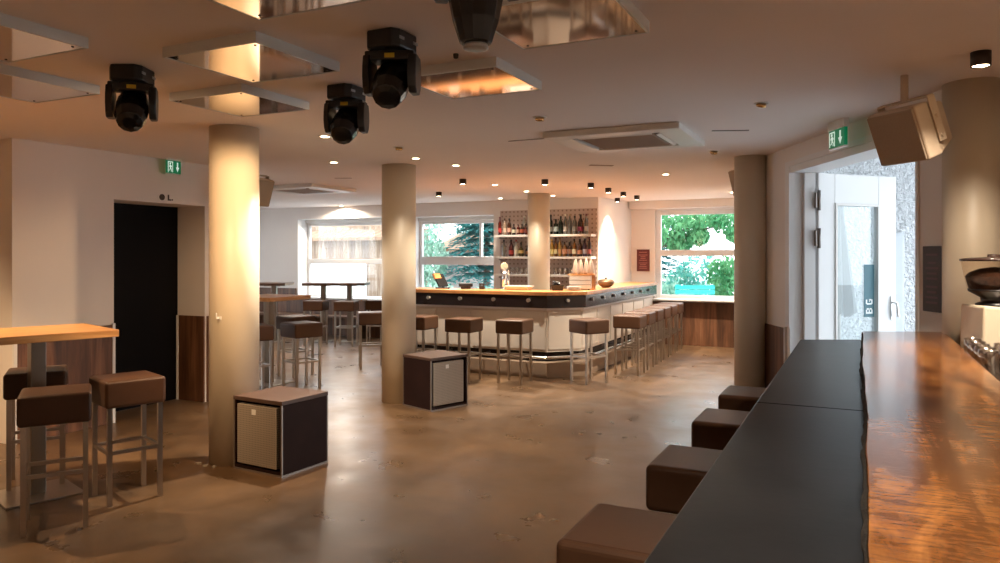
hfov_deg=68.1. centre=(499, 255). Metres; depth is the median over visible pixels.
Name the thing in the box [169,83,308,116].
ceiling panel
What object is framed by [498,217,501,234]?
bottle
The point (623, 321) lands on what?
bar stool
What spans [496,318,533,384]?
bar stool
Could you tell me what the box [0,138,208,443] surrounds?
wall
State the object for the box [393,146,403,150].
recessed light
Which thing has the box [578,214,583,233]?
bottle
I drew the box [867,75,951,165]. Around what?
loudspeaker
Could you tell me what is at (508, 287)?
tray
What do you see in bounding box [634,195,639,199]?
recessed light
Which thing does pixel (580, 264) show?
carafe
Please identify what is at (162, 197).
pictogram
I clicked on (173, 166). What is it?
exit sign
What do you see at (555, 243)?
bottle
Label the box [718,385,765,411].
bar stool
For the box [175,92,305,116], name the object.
mirror
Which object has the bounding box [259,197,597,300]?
wall
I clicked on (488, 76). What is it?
ceiling panel
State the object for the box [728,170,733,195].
loudspeaker
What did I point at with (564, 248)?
bottle
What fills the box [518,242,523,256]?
bottle
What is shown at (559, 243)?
bottle
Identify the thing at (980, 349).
glass
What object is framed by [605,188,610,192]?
recessed light
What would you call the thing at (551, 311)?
bar counter
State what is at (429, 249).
leafy tree
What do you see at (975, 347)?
glass
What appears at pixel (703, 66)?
ceiling
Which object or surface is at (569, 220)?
bottle
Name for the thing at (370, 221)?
window
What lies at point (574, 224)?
bottle
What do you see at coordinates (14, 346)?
trim
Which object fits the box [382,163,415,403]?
column
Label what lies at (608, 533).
bar stool
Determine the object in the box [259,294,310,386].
table
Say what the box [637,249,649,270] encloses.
menu board
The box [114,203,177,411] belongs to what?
door
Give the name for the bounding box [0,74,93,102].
mirror
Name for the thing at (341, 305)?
bar stool
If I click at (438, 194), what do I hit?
recessed light
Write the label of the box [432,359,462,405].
grille
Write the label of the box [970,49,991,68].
ceiling spotlight
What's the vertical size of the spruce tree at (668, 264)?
5.872 m
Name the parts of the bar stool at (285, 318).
leg, leg, seat, leg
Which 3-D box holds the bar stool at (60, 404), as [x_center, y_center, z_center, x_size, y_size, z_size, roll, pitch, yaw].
[-2.654,1.200,4.424,0.374,0.800,0.374,0,0,-29]
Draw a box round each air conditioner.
[272,183,355,194]
[543,122,704,153]
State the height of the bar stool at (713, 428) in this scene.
0.800 m
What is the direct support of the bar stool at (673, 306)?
on the floor
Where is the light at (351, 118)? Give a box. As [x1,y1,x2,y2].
[323,83,368,144]
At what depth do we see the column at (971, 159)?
4.17 m
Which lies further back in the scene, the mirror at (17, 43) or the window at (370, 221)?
the window at (370, 221)
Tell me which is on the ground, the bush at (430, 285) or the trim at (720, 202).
the bush at (430, 285)
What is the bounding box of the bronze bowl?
[598,277,613,287]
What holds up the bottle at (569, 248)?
on the shelf at (499, 258)
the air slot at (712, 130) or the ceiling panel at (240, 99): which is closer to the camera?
the ceiling panel at (240, 99)
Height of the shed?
3.800 m
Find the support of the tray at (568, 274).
on the wooden crate
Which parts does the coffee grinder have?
lid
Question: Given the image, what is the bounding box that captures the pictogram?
[159,194,172,200]
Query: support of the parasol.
on the ground
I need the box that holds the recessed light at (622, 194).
[620,192,625,196]
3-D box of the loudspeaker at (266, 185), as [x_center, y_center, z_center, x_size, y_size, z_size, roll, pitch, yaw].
[-2.689,-0.794,8.055,0.341,0.505,0.352,0,0,28]
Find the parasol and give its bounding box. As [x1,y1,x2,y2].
[838,206,856,339]
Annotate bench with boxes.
[259,311,365,338]
[675,284,714,295]
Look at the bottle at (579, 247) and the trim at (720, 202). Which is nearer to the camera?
the bottle at (579, 247)
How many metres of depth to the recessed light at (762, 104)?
4.82 m
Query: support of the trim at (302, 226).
attached to the wall at (278, 228)
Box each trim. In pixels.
[12,315,178,444]
[17,325,111,443]
[179,315,204,401]
[206,316,208,401]
[259,287,295,294]
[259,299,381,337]
[298,217,381,294]
[416,215,493,286]
[629,198,733,209]
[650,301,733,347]
[765,323,783,387]
[784,327,786,361]
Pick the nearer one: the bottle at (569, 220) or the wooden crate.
the wooden crate
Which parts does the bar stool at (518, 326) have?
leg, leg, seat, leg, leg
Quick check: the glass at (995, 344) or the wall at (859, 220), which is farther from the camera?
the wall at (859, 220)
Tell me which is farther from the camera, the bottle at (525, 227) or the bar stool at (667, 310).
the bottle at (525, 227)
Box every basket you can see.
[551,281,564,290]
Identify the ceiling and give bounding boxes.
[0,0,999,208]
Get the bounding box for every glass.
[964,338,983,366]
[967,340,987,370]
[970,343,991,373]
[974,346,995,377]
[977,348,999,378]
[992,343,999,374]
[997,346,999,379]
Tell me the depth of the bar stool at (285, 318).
9.86 m
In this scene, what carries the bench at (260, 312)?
on the floor
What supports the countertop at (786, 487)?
on the floor
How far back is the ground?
51.35 m
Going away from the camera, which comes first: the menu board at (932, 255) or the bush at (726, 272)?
the menu board at (932, 255)
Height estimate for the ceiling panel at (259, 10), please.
0.050 m
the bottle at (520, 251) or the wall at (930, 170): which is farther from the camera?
the bottle at (520, 251)
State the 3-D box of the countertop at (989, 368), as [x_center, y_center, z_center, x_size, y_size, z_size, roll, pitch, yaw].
[2.095,1.085,2.574,0.580,1.030,3.260,0,0,26]
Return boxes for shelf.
[494,234,595,238]
[494,257,595,260]
[494,274,568,277]
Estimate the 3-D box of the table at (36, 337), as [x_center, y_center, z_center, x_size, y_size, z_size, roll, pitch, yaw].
[-3.289,1.050,4.799,0.700,1.100,1.300,0,0,43]
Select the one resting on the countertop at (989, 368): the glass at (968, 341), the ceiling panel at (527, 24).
the glass at (968, 341)
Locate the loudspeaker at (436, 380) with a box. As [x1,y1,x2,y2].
[403,350,467,411]
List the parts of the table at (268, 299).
post, plate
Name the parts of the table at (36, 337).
post, plate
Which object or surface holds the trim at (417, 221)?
attached to the wall at (278, 228)
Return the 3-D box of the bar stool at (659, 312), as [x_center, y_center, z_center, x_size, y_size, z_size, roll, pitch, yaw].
[2.232,1.200,11.122,0.374,0.800,0.374,0,0,26]
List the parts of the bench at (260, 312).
seat, leg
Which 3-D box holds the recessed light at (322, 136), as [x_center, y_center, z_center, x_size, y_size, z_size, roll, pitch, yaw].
[-1.460,-0.995,6.167,0.110,0.011,0.110,0,0,26]
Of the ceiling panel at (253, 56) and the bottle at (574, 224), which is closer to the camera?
the ceiling panel at (253, 56)
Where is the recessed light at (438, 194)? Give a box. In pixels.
[436,192,441,196]
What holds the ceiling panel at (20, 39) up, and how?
attached to the ceiling
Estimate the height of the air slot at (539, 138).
0.006 m
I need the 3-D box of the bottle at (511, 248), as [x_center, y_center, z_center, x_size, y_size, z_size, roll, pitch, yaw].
[0.197,-0.140,13.055,0.090,0.299,0.090,0,0,26]
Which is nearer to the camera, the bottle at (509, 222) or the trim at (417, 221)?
the bottle at (509, 222)
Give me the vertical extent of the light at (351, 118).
0.347 m
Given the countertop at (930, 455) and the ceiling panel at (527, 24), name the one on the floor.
the countertop at (930, 455)
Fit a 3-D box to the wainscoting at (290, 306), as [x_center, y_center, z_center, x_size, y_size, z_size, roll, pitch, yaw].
[-2.086,1.242,14.340,8.320,0.713,0.020,0,0,26]
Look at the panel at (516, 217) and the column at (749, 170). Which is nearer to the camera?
the column at (749, 170)
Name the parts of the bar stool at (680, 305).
leg, seat, leg, leg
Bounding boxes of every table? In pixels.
[0,323,118,509]
[259,282,293,341]
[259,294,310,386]
[302,282,369,341]
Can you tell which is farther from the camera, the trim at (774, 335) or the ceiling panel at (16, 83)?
the trim at (774, 335)
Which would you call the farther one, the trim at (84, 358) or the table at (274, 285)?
the table at (274, 285)
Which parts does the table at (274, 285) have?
post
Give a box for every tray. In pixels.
[504,285,532,289]
[568,274,595,275]
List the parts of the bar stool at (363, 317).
leg, leg, seat, leg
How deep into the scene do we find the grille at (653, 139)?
6.09 m
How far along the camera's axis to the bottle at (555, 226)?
12.65 m
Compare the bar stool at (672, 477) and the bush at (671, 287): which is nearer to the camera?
the bar stool at (672, 477)
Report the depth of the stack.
10.08 m
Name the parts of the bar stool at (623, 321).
leg, leg, seat, leg, leg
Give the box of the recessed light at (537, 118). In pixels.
[533,116,546,120]
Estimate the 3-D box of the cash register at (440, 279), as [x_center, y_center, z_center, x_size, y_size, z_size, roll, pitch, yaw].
[-0.853,0.360,10.711,0.255,0.220,0.235,0,0,0]
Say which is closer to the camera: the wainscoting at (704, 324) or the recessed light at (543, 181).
the recessed light at (543, 181)
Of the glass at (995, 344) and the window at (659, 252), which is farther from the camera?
the window at (659, 252)
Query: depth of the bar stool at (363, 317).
10.43 m
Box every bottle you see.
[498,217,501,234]
[502,240,505,256]
[503,218,506,234]
[507,218,510,234]
[509,240,513,256]
[512,224,515,234]
[514,240,517,256]
[516,224,519,234]
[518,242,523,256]
[520,224,523,234]
[522,216,526,226]
[524,224,527,234]
[550,215,552,233]
[550,239,553,256]
[553,219,557,233]
[554,237,557,256]
[558,237,561,256]
[559,216,562,233]
[562,242,566,256]
[563,214,566,233]
[567,242,571,256]
[568,214,571,233]
[572,216,576,233]
[572,239,576,256]
[577,239,582,256]
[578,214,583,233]
[583,239,586,256]
[584,214,587,233]
[587,237,590,256]
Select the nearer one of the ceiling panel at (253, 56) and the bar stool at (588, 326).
the ceiling panel at (253, 56)
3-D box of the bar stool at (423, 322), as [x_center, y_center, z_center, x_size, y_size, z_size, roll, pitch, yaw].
[-1.077,1.200,9.916,0.374,0.800,0.374,0,0,26]
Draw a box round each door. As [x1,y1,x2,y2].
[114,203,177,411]
[785,134,919,356]
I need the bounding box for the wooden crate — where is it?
[568,274,595,289]
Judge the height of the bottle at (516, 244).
0.296 m
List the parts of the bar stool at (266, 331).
leg, seat, leg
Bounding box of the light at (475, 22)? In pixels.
[434,0,517,51]
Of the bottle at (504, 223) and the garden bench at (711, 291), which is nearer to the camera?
the bottle at (504, 223)
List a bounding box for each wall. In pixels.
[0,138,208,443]
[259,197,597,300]
[312,264,365,295]
[598,197,630,284]
[631,207,733,302]
[766,89,941,357]
[821,157,914,339]
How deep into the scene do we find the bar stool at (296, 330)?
8.88 m
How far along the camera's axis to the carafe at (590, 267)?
10.31 m
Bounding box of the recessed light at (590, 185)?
[588,183,593,187]
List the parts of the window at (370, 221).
sill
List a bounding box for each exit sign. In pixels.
[165,158,181,174]
[828,117,848,150]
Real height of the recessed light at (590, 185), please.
0.070 m
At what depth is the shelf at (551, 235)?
12.56 m
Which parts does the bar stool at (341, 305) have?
leg, leg, seat, leg, leg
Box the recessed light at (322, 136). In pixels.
[318,135,330,137]
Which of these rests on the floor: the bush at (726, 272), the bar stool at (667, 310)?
the bar stool at (667, 310)
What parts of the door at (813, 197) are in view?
handle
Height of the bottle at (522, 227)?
0.194 m
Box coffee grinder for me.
[959,254,999,366]
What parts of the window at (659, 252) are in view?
sill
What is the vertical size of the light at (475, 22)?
0.416 m
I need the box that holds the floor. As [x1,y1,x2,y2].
[0,335,733,562]
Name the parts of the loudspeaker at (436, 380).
lid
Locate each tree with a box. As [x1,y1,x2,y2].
[424,224,449,287]
[443,223,493,288]
[662,214,733,256]
[662,218,696,284]
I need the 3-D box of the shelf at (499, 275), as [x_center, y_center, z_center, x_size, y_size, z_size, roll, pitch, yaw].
[0.761,0.355,12.808,1.800,0.070,0.238,0,0,26]
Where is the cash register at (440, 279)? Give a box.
[432,273,449,288]
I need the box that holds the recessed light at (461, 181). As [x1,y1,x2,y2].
[459,179,465,184]
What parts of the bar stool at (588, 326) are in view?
leg, leg, seat, leg, leg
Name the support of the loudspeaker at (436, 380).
on the floor
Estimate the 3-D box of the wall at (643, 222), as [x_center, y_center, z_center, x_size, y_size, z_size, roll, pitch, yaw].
[3.434,0.300,13.368,2.100,2.600,0.250,0,0,26]
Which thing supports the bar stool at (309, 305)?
on the floor
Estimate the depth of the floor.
5.39 m
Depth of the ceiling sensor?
3.65 m
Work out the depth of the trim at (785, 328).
6.83 m
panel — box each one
[0,13,87,62]
[0,64,99,102]
[162,31,339,82]
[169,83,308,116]
[208,0,370,20]
[421,56,541,99]
[495,0,648,49]
[500,208,596,289]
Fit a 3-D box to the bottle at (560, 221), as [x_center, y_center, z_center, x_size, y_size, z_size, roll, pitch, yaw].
[1.040,-0.526,12.646,0.074,0.312,0.074,0,0,26]
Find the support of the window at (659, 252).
in the wall at (643, 222)
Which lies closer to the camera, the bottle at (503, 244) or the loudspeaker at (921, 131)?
the loudspeaker at (921, 131)
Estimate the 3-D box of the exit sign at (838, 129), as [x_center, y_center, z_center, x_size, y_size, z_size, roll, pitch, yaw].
[2.499,-0.898,5.471,0.040,0.204,0.260,0,0,0]
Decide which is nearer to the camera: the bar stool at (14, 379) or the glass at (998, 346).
the glass at (998, 346)
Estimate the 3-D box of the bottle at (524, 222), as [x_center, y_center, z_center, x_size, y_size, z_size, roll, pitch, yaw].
[0.429,-0.537,13.037,0.101,0.334,0.101,0,0,26]
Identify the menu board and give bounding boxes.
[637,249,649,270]
[923,246,941,312]
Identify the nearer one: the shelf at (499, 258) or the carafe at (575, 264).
the carafe at (575, 264)
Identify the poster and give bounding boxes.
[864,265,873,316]
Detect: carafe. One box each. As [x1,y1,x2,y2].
[572,259,577,273]
[577,259,583,273]
[583,259,588,273]
[588,259,593,273]
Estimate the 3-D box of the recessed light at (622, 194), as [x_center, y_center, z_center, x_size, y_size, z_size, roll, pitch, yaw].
[1.927,-0.965,11.563,0.090,0.070,0.090,0,0,26]
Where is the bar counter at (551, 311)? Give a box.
[416,282,657,377]
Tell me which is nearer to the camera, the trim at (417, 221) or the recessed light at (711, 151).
the recessed light at (711, 151)
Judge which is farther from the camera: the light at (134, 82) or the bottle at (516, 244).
the bottle at (516, 244)
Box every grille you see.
[237,402,279,469]
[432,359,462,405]
[585,133,670,144]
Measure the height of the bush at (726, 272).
1.780 m
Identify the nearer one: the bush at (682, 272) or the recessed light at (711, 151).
the recessed light at (711, 151)
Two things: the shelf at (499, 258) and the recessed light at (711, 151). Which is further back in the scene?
the shelf at (499, 258)
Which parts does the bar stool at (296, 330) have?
leg, leg, seat, leg, leg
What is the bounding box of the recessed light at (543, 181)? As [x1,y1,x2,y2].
[541,179,547,184]
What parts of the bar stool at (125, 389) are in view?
leg, leg, seat, leg, leg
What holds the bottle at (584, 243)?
on the shelf at (499, 258)
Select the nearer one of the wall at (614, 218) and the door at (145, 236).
the door at (145, 236)
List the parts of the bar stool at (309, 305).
seat, leg, leg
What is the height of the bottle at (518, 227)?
0.194 m
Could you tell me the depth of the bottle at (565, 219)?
12.58 m
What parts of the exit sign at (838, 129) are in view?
panel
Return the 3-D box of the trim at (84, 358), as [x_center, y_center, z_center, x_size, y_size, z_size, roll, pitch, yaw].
[-3.912,1.129,6.685,0.020,0.938,0.890,0,0,26]
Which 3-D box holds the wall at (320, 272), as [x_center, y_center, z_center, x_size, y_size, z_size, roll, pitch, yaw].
[-5.108,0.950,21.073,3.000,1.500,0.250,0,0,26]
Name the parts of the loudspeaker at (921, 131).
ceiling arm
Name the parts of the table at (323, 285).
post, post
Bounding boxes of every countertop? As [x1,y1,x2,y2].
[644,340,864,562]
[859,331,999,562]
[984,367,999,380]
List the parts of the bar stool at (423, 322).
leg, seat, leg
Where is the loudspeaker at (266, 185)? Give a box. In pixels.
[259,174,274,206]
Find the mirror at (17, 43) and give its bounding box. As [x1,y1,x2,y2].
[0,26,81,61]
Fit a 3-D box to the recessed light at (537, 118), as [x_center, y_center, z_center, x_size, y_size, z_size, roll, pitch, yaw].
[0.287,-0.989,5.324,0.100,0.048,0.100,0,0,-8]
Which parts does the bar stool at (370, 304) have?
leg, leg, seat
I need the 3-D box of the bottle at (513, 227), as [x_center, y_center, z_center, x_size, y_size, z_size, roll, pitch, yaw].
[0.244,-0.467,13.033,0.067,0.194,0.067,0,0,26]
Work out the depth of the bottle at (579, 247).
12.46 m
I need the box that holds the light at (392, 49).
[362,27,420,108]
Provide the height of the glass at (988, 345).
0.155 m
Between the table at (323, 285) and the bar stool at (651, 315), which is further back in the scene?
the table at (323, 285)
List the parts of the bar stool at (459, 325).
leg, leg, seat, leg, leg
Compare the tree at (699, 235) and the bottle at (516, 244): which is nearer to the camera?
the bottle at (516, 244)
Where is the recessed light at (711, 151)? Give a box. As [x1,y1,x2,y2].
[708,150,718,153]
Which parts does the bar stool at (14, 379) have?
leg, leg, seat, leg, leg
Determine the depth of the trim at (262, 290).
15.53 m
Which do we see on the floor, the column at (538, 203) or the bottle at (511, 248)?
the column at (538, 203)
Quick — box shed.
[312,225,428,296]
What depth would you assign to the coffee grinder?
3.81 m
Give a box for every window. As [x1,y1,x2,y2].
[306,218,381,299]
[418,216,493,286]
[652,208,733,301]
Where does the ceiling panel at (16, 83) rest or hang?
attached to the ceiling
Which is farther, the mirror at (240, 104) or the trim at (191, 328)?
the trim at (191, 328)
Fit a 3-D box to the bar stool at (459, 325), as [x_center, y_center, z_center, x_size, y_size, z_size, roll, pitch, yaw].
[-0.464,1.200,9.552,0.374,0.800,0.374,0,0,26]
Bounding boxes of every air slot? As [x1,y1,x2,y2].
[508,138,543,141]
[712,130,748,130]
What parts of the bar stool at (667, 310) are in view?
seat, leg, leg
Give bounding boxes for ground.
[430,277,733,294]
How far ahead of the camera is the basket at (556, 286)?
10.04 m
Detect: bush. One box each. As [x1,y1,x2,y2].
[424,281,490,288]
[662,274,688,294]
[664,256,720,294]
[705,256,733,295]
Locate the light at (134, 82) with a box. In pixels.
[105,64,157,131]
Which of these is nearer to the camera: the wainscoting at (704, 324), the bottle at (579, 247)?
the bottle at (579, 247)
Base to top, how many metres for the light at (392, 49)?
0.347 m
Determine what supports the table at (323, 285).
on the floor
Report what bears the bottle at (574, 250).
on the shelf at (499, 258)
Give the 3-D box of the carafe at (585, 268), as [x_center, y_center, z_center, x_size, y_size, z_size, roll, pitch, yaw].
[1.215,0.147,10.433,0.092,0.215,0.092,0,0,26]
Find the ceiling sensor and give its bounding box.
[453,53,458,58]
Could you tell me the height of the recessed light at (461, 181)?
0.070 m
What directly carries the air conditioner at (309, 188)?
attached to the ceiling
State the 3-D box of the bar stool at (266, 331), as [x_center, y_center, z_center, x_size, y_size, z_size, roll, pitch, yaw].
[-2.864,1.200,8.594,0.374,0.800,0.374,0,0,-34]
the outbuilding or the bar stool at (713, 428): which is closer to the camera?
the bar stool at (713, 428)
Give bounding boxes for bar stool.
[3,365,67,490]
[16,383,91,537]
[89,370,165,506]
[259,323,273,389]
[276,314,314,377]
[280,321,322,388]
[302,300,328,345]
[333,300,358,346]
[357,311,381,369]
[365,299,381,344]
[416,314,437,351]
[445,317,482,382]
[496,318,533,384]
[556,503,676,562]
[569,318,608,384]
[613,314,646,375]
[624,311,655,369]
[633,308,663,364]
[642,306,670,359]
[646,445,722,514]
[650,304,676,354]
[658,302,683,350]
[691,408,748,449]
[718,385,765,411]
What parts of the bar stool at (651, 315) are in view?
leg, leg, seat, leg, leg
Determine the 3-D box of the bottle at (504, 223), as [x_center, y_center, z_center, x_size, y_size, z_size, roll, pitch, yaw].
[0.086,-0.518,13.109,0.073,0.296,0.073,0,0,26]
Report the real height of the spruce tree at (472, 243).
5.200 m
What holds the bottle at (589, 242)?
on the shelf at (499, 258)
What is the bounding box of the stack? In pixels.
[566,286,580,290]
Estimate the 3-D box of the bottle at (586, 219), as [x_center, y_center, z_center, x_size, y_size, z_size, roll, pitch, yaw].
[1.452,-0.541,12.446,0.066,0.342,0.066,0,0,26]
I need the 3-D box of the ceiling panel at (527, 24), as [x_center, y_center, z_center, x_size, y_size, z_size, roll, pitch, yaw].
[0.242,-0.975,3.017,0.590,0.050,0.590,0,0,26]
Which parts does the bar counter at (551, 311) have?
panel, panel, panel, panel, foot rail, moulding, panel, panel, panel, panel, panel, panel, panel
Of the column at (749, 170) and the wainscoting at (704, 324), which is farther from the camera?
the wainscoting at (704, 324)
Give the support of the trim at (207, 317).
attached to the wall at (57, 201)
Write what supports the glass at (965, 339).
on the countertop at (989, 368)
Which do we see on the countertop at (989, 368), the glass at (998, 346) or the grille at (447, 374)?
the glass at (998, 346)
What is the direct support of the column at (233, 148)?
on the floor
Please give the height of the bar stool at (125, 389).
0.800 m
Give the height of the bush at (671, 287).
1.460 m
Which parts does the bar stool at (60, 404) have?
leg, leg, seat, leg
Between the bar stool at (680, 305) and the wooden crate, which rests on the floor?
the bar stool at (680, 305)
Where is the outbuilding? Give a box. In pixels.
[439,232,493,288]
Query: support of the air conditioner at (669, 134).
attached to the ceiling
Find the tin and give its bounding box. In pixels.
[479,283,484,288]
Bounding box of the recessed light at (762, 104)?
[754,101,769,107]
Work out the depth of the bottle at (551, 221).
12.70 m
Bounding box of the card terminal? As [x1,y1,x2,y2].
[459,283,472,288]
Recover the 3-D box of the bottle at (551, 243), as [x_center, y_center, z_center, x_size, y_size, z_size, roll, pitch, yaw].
[0.891,-0.141,12.718,0.074,0.303,0.074,0,0,26]
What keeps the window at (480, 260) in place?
in the wall at (278, 228)
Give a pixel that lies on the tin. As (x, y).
(481, 285)
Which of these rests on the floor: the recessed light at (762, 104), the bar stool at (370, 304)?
the bar stool at (370, 304)
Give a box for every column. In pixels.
[209,124,258,466]
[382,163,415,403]
[528,193,549,289]
[734,155,765,387]
[942,77,999,345]
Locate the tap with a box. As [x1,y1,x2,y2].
[500,263,508,289]
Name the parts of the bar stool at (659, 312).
leg, leg, seat, leg, leg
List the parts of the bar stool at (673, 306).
seat, leg, leg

